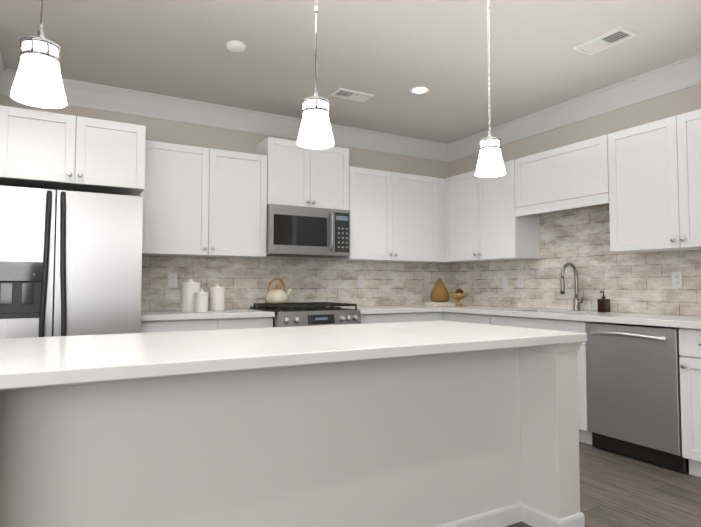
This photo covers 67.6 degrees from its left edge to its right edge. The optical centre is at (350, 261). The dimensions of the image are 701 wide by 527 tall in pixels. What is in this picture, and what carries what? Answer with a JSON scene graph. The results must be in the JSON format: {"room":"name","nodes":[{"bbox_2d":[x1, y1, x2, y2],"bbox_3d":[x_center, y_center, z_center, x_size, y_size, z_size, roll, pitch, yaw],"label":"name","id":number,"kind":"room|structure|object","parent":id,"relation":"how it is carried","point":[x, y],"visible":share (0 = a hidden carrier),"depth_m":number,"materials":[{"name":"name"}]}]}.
{"room":"kitchen","nodes":[
{"label":"kitchen","id":0,"kind":"room"},
{"bbox_2d":[0,95,448,310],"bbox_3d":[-0.736,0.002,4.947,4.440,2.729,0.120,2,-3,-30],"label":"wall","id":1,"kind":"structure","parent":0,"point":[173,132],"depth_m":4.68,"materials":[{"name":"paint"}]},
{"bbox_2d":[0,50,7,93],"bbox_3d":[-2.409,-1.338,3.536,0.076,0.184,0.630,2,-3,-30],"label":"crown molding","id":2,"kind":"structure","parent":1,"relation":"attached to","point":[3,71],"depth_m":3.86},
{"bbox_2d":[0,105,147,196],"bbox_3d":[-2.040,-0.738,3.788,0.955,0.460,0.652,2,-3,-30],"label":"upper cabinet","id":3,"kind":"object","parent":1,"relation":"attached to","point":[39,149],"depth_m":3.52,"materials":[{"name":"white wood"}]},
{"bbox_2d":[142,140,267,257],"bbox_3d":[-1.252,-0.483,4.413,1.039,0.883,0.322,2,-3,-30],"label":"upper cabinet","id":4,"kind":"object","parent":1,"relation":"attached to","point":[199,201],"depth_m":4.27,"materials":[{"name":"white wood"}]},
{"bbox_2d":[0,69,447,161],"bbox_3d":[-0.739,-1.275,4.892,4.320,0.184,0.076,2,-3,-30],"label":"crown molding","id":5,"kind":"structure","parent":1,"relation":"attached to","point":[78,93],"depth_m":4.65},
{"bbox_2d":[141,256,449,310],"bbox_3d":[-0.346,0.180,5.087,3.364,0.534,0.006,2,-3,-30],"label":"tile backsplash","id":6,"kind":"structure","parent":1,"relation":"attached to","point":[244,282],"depth_m":4.98,"materials":[{"name":"beige tile"}]},
{"bbox_2d":[168,273,176,286],"bbox_3d":[-1.501,0.157,4.424,0.072,0.116,0.008,2,-3,-30],"label":"electrical outlet","id":7,"kind":"object","parent":6,"relation":"attached to","point":[172,279],"visible":1,"depth_m":4.42,"materials":[{"name":"white plastic"}]},
{"bbox_2d":[357,276,363,286],"bbox_3d":[0.104,0.204,5.333,0.072,0.116,0.008,2,-3,-30],"label":"electrical outlet","id":8,"kind":"object","parent":6,"relation":"attached to","point":[360,281],"visible":1,"depth_m":5.33,"materials":[{"name":"white plastic"}]},
{"bbox_2d":[256,137,351,212],"bbox_3d":[-0.444,-0.770,4.885,0.810,0.596,0.322,2,-3,-30],"label":"upper cabinet","id":9,"kind":"object","parent":1,"relation":"attached to","point":[298,175],"depth_m":4.73,"materials":[{"name":"white wood"}]},
{"bbox_2d":[267,204,349,257],"bbox_3d":[-0.428,-0.261,4.801,0.783,0.426,0.442,2,-3,-30],"label":"microwave","id":10,"kind":"object","parent":9,"relation":"in","point":[297,231],"visible":0.98,"depth_m":4.63,"materials":[{"name":"silver metal"}]},
{"bbox_2d":[334,167,387,261],"bbox_3d":[0.148,-0.447,5.206,0.543,0.883,0.322,2,-3,-30],"label":"upper cabinet","id":11,"kind":"object","parent":1,"relation":"attached to","point":[369,215],"depth_m":5.05,"materials":[{"name":"white wood"}]},
{"bbox_2d":[384,171,451,263],"bbox_3d":[0.626,-0.436,5.434,0.753,0.883,0.397,2,-3,-30],"label":"upper cabinet","id":12,"kind":"object","parent":1,"relation":"attached to","point":[419,231],"depth_m":5.34,"materials":[{"name":"white wood"}]},
{"bbox_2d":[0,0,700,143],"bbox_3d":[-0.646,-1.637,-0.392,9.620,0.050,9.620,2,-3,-30],"label":"ceiling","id":13,"kind":"structure","parent":0,"point":[388,54],"depth_m":3.56,"materials":[{"name":"paint"}]},
{"bbox_2d":[10,0,66,107],"bbox_3d":[-0.905,-0.994,1.548,0.141,1.053,0.141,2,-3,-30],"label":"pendant light","id":14,"kind":"object","parent":13,"relation":"hanging from","point":[38,81],"visible":1,"depth_m":1.49,"materials":[{"name":"white glass"}]},
{"bbox_2d":[226,40,245,51],"bbox_3d":[-0.756,-1.416,3.463,0.132,0.034,0.132,2,-3,-30],"label":"smoke detector","id":15,"kind":"object","parent":13,"relation":"attached to","point":[235,45],"visible":1,"depth_m":3.43,"materials":[{"name":"white plastic"}]},
{"bbox_2d":[297,0,333,148],"bbox_3d":[-0.133,-0.972,2.020,0.141,1.053,0.141,2,-3,-30],"label":"pendant light","id":16,"kind":"object","parent":13,"relation":"hanging from","point":[315,131],"visible":1,"depth_m":1.96,"materials":[{"name":"white glass"}]},
{"bbox_2d":[330,87,373,101],"bbox_3d":[0.012,-1.385,4.372,0.330,0.012,0.170,2,-3,-30],"label":"ceiling vent","id":17,"kind":"object","parent":13,"relation":"in","point":[339,92],"visible":1,"depth_m":4.36,"materials":[{"name":"white plastic"}]},
{"bbox_2d":[409,86,430,94],"bbox_3d":[0.564,-1.391,4.271,0.176,0.009,0.176,2,-3,-30],"label":"recessed light","id":18,"kind":"object","parent":13,"relation":"in","point":[418,90],"visible":1,"depth_m":4.27,"materials":[{"name":"white plastic"}]},
{"bbox_2d":[475,0,505,176],"bbox_3d":[0.669,-0.945,2.532,0.141,1.060,0.141,2,-3,-30],"label":"pendant light","id":19,"kind":"object","parent":13,"relation":"hanging from","point":[490,163],"visible":1,"depth_m":2.47,"materials":[{"name":"white glass"}]},
{"bbox_2d":[573,26,637,54],"bbox_3d":[1.654,-1.429,3.413,0.180,0.012,0.340,2,-3,-30],"label":"ceiling vent","id":20,"kind":"object","parent":13,"relation":"in","point":[620,34],"visible":0.98,"depth_m":3.40,"materials":[{"name":"white plastic"}]},
{"bbox_2d":[449,83,700,315],"bbox_3d":[3.516,-0.143,1.832,0.120,2.729,9.500,2,-3,-30],"label":"wall","id":21,"kind":"structure","parent":0,"point":[681,101],"depth_m":4.33,"materials":[{"name":"paint"}]},
{"bbox_2d":[448,159,539,262],"bbox_3d":[1.366,-0.448,5.177,0.322,0.883,0.970,2,-3,-30],"label":"upper cabinet","id":22,"kind":"object","parent":21,"relation":"attached to","point":[485,220],"depth_m":4.96,"materials":[{"name":"white wood"}]},
{"bbox_2d":[516,134,607,212],"bbox_3d":[1.830,-0.708,4.370,0.322,0.439,0.903,2,-3,-30],"label":"upper cabinet","id":23,"kind":"object","parent":21,"relation":"attached to","point":[568,176],"depth_m":4.23,"materials":[{"name":"white wood"}]},
{"bbox_2d":[448,53,700,161],"bbox_3d":[1.917,-1.293,4.509,0.076,0.184,3.205,2,-3,-30],"label":"crown molding","id":24,"kind":"structure","parent":21,"relation":"attached to","point":[673,77],"depth_m":4.33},
{"bbox_2d":[449,203,700,315],"bbox_3d":[1.928,-0.018,4.502,0.006,0.874,3.283,2,-3,-30],"label":"tile backsplash","id":25,"kind":"structure","parent":21,"relation":"attached to","point":[579,238],"depth_m":4.41,"materials":[{"name":"beige tile"}]},
{"bbox_2d":[502,276,507,286],"bbox_3d":[1.525,0.201,5.184,0.011,0.116,0.072,2,-3,-30],"label":"electrical outlet","id":26,"kind":"object","parent":25,"relation":"attached to","point":[504,281],"visible":1,"depth_m":5.18,"materials":[{"name":"white plastic"}]},
{"bbox_2d":[518,275,523,286],"bbox_3d":[1.627,0.193,5.009,0.008,0.116,0.072,2,-3,-30],"label":"electrical outlet","id":27,"kind":"object","parent":25,"relation":"attached to","point":[520,280],"visible":1,"depth_m":5.00,"materials":[{"name":"white plastic"}]},
{"bbox_2d":[672,272,682,287],"bbox_3d":[2.339,0.134,3.753,0.008,0.116,0.072,2,-3,-30],"label":"electrical outlet","id":28,"kind":"object","parent":25,"relation":"attached to","point":[677,279],"visible":1,"depth_m":3.75,"materials":[{"name":"white plastic"}]},
{"bbox_2d":[604,109,700,252],"bbox_3d":[2.299,-0.524,3.534,0.322,0.883,0.992,2,-3,-30],"label":"upper cabinet","id":29,"kind":"object","parent":21,"relation":"attached to","point":[644,181],"depth_m":3.59,"materials":[{"name":"white wood"}]},
{"bbox_2d":[506,442,700,526],"bbox_3d":[-0.646,1.139,-0.521,9.620,0.050,9.620,2,-3,-30],"label":"floor","id":30,"kind":"structure","parent":0,"point":[618,490],"depth_m":2.87,"materials":[{"name":"brown wood"}]},
{"bbox_2d":[0,185,142,338],"bbox_3d":[-1.991,0.429,3.628,0.915,1.753,0.839,2,-3,-30],"label":"fridge","id":31,"kind":"object","parent":30,"relation":"on","point":[70,263],"visible":0.56,"depth_m":3.36,"materials":[{"name":"silver metal"}]},
{"bbox_2d":[141,318,228,332],"bbox_3d":[-1.383,0.886,4.114,0.633,0.884,0.602,2,-3,-30],"label":"base cabinet","id":32,"kind":"object","parent":30,"relation":"on","point":[195,324],"depth_m":3.88,"materials":[{"name":"grey wood"}]},
{"bbox_2d":[141,309,274,320],"bbox_3d":[-1.206,0.427,4.214,1.022,0.040,0.640,2,-3,-30],"label":"countertop","id":33,"kind":"structure","parent":32,"relation":"on","point":[227,313],"depth_m":3.98,"materials":[{"name":"white stone"}]},
{"bbox_2d":[180,279,199,311],"bbox_3d":[-1.294,0.274,4.238,0.154,0.266,0.154,2,-3,-30],"label":"canister","id":34,"kind":"object","parent":33,"relation":"on","point":[189,288],"visible":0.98,"depth_m":4.17,"materials":[{"name":"white ceramic"}]},
{"bbox_2d":[194,289,207,311],"bbox_3d":[-1.181,0.310,4.151,0.107,0.186,0.107,2,-3,-30],"label":"canister","id":35,"kind":"object","parent":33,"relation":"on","point":[201,301],"visible":1,"depth_m":4.11,"materials":[{"name":"white ceramic"}]},
{"bbox_2d":[209,284,224,310],"bbox_3d":[-1.123,0.302,4.414,0.132,0.226,0.132,2,-3,-30],"label":"medium canister","id":36,"kind":"object","parent":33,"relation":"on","point":[217,297],"visible":1,"depth_m":4.36,"materials":[{"name":"white ceramic"}]},
{"bbox_2d":[229,317,272,328],"bbox_3d":[-0.991,0.896,4.336,0.507,0.884,0.602,2,-3,-30],"label":"base cabinet","id":37,"kind":"object","parent":30,"relation":"on","point":[259,322],"depth_m":4.13,"materials":[{"name":"grey wood"}]},
{"bbox_2d":[0,344,584,526],"bbox_3d":[-0.235,0.807,2.274,2.455,0.873,1.012,2,-3,-30],"label":"kitchen island","id":38,"kind":"object","parent":30,"relation":"on","point":[440,423],"depth_m":2.01,"materials":[{"name":"paint"}]},
{"bbox_2d":[0,320,586,391],"bbox_3d":[-0.233,0.372,2.291,2.485,0.086,1.050,2,-3,-30],"label":"island countertop","id":39,"kind":"structure","parent":38,"relation":"on","point":[57,361],"depth_m":1.92,"materials":[{"name":"white stone"}]},
{"bbox_2d":[250,302,360,326],"bbox_3d":[-0.395,0.861,4.585,0.761,0.978,0.752,2,-3,-30],"label":"range","id":40,"kind":"object","parent":30,"relation":"on","point":[305,314],"visible":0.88,"depth_m":4.37,"materials":[{"name":"silver metal"}]},
{"bbox_2d":[265,277,291,303],"bbox_3d":[-0.641,0.260,4.690,0.247,0.230,0.204,2,-3,-30],"label":"kettle","id":41,"kind":"object","parent":40,"relation":"on","point":[276,295],"visible":1,"depth_m":4.61,"materials":[{"name":"beige ceramic"}]},
{"bbox_2d":[361,312,440,323],"bbox_3d":[0.331,0.931,5.085,0.984,0.884,0.602,2,-3,-30],"label":"base cabinet","id":42,"kind":"object","parent":30,"relation":"on","point":[418,316],"depth_m":4.83,"materials":[{"name":"grey wood"}]},
{"bbox_2d":[341,305,440,313],"bbox_3d":[0.307,0.466,5.069,0.903,0.040,0.643,2,-3,-30],"label":"countertop","id":43,"kind":"structure","parent":42,"relation":"on","point":[398,308],"depth_m":4.88,"materials":[{"name":"white stone"}]},
{"bbox_2d":[445,312,544,328],"bbox_3d":[1.335,0.922,4.884,0.602,0.884,0.651,2,-3,-30],"label":"base cabinet","id":44,"kind":"object","parent":30,"relation":"on","point":[525,322],"depth_m":4.45,"materials":[{"name":"grey wood"}]},
{"bbox_2d":[586,322,688,473],"bbox_3d":[2.025,0.865,3.536,0.628,0.874,0.620,2,-3,-30],"label":"dishwasher","id":45,"kind":"object","parent":30,"relation":"on","point":[633,394],"visible":0.92,"depth_m":3.38,"materials":[{"name":"silver metal"}]},
{"bbox_2d":[679,328,700,476],"bbox_3d":[2.354,0.838,3.088,0.602,0.884,0.472,2,-3,-30],"label":"base cabinet","id":46,"kind":"object","parent":30,"relation":"on","point":[690,363],"depth_m":3.10,"materials":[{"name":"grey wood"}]},
{"bbox_2d":[441,305,700,328],"bbox_3d":[1.636,0.431,4.312,0.664,0.040,3.274,2,-3,-30],"label":"countertop","id":47,"kind":"structure","parent":46,"relation":"on","point":[679,321],"depth_m":3.82,"materials":[{"name":"white stone"}]},
{"bbox_2d":[424,302,455,305],"bbox_3d":[0.945,0.451,5.541,0.260,0.034,0.200,2,-3,-30],"label":"tray","id":48,"kind":"object","parent":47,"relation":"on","point":[440,303],"visible":0.96,"depth_m":5.46,"materials":[{"name":"white stone"}]},
{"bbox_2d":[430,277,448,301],"bbox_3d":[0.945,0.302,5.548,0.200,0.262,0.200,2,-3,-30],"label":"vase","id":49,"kind":"object","parent":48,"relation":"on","point":[439,292],"visible":1,"depth_m":5.48,"materials":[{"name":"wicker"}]},
{"bbox_2d":[449,289,468,306],"bbox_3d":[1.086,0.364,5.245,0.204,0.180,0.204,2,-3,-30],"label":"pedestal bowl","id":50,"kind":"object","parent":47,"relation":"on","point":[459,294],"visible":1,"depth_m":5.19,"materials":[{"name":"gold metal"}]},
{"bbox_2d":[560,263,583,310],"bbox_3d":[1.839,0.211,4.341,0.225,0.402,0.112,2,-3,-30],"label":"faucet","id":51,"kind":"object","parent":47,"relation":"on","point":[577,301],"visible":1,"depth_m":4.37,"materials":[{"name":"silver metal"}]},
{"bbox_2d":[597,291,609,311],"bbox_3d":[1.999,0.319,4.143,0.079,0.168,0.068,2,-3,-30],"label":"soap bottle","id":52,"kind":"object","parent":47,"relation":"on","point":[603,303],"visible":1,"depth_m":4.12,"materials":[{"name":"brown glass"}]}
]}

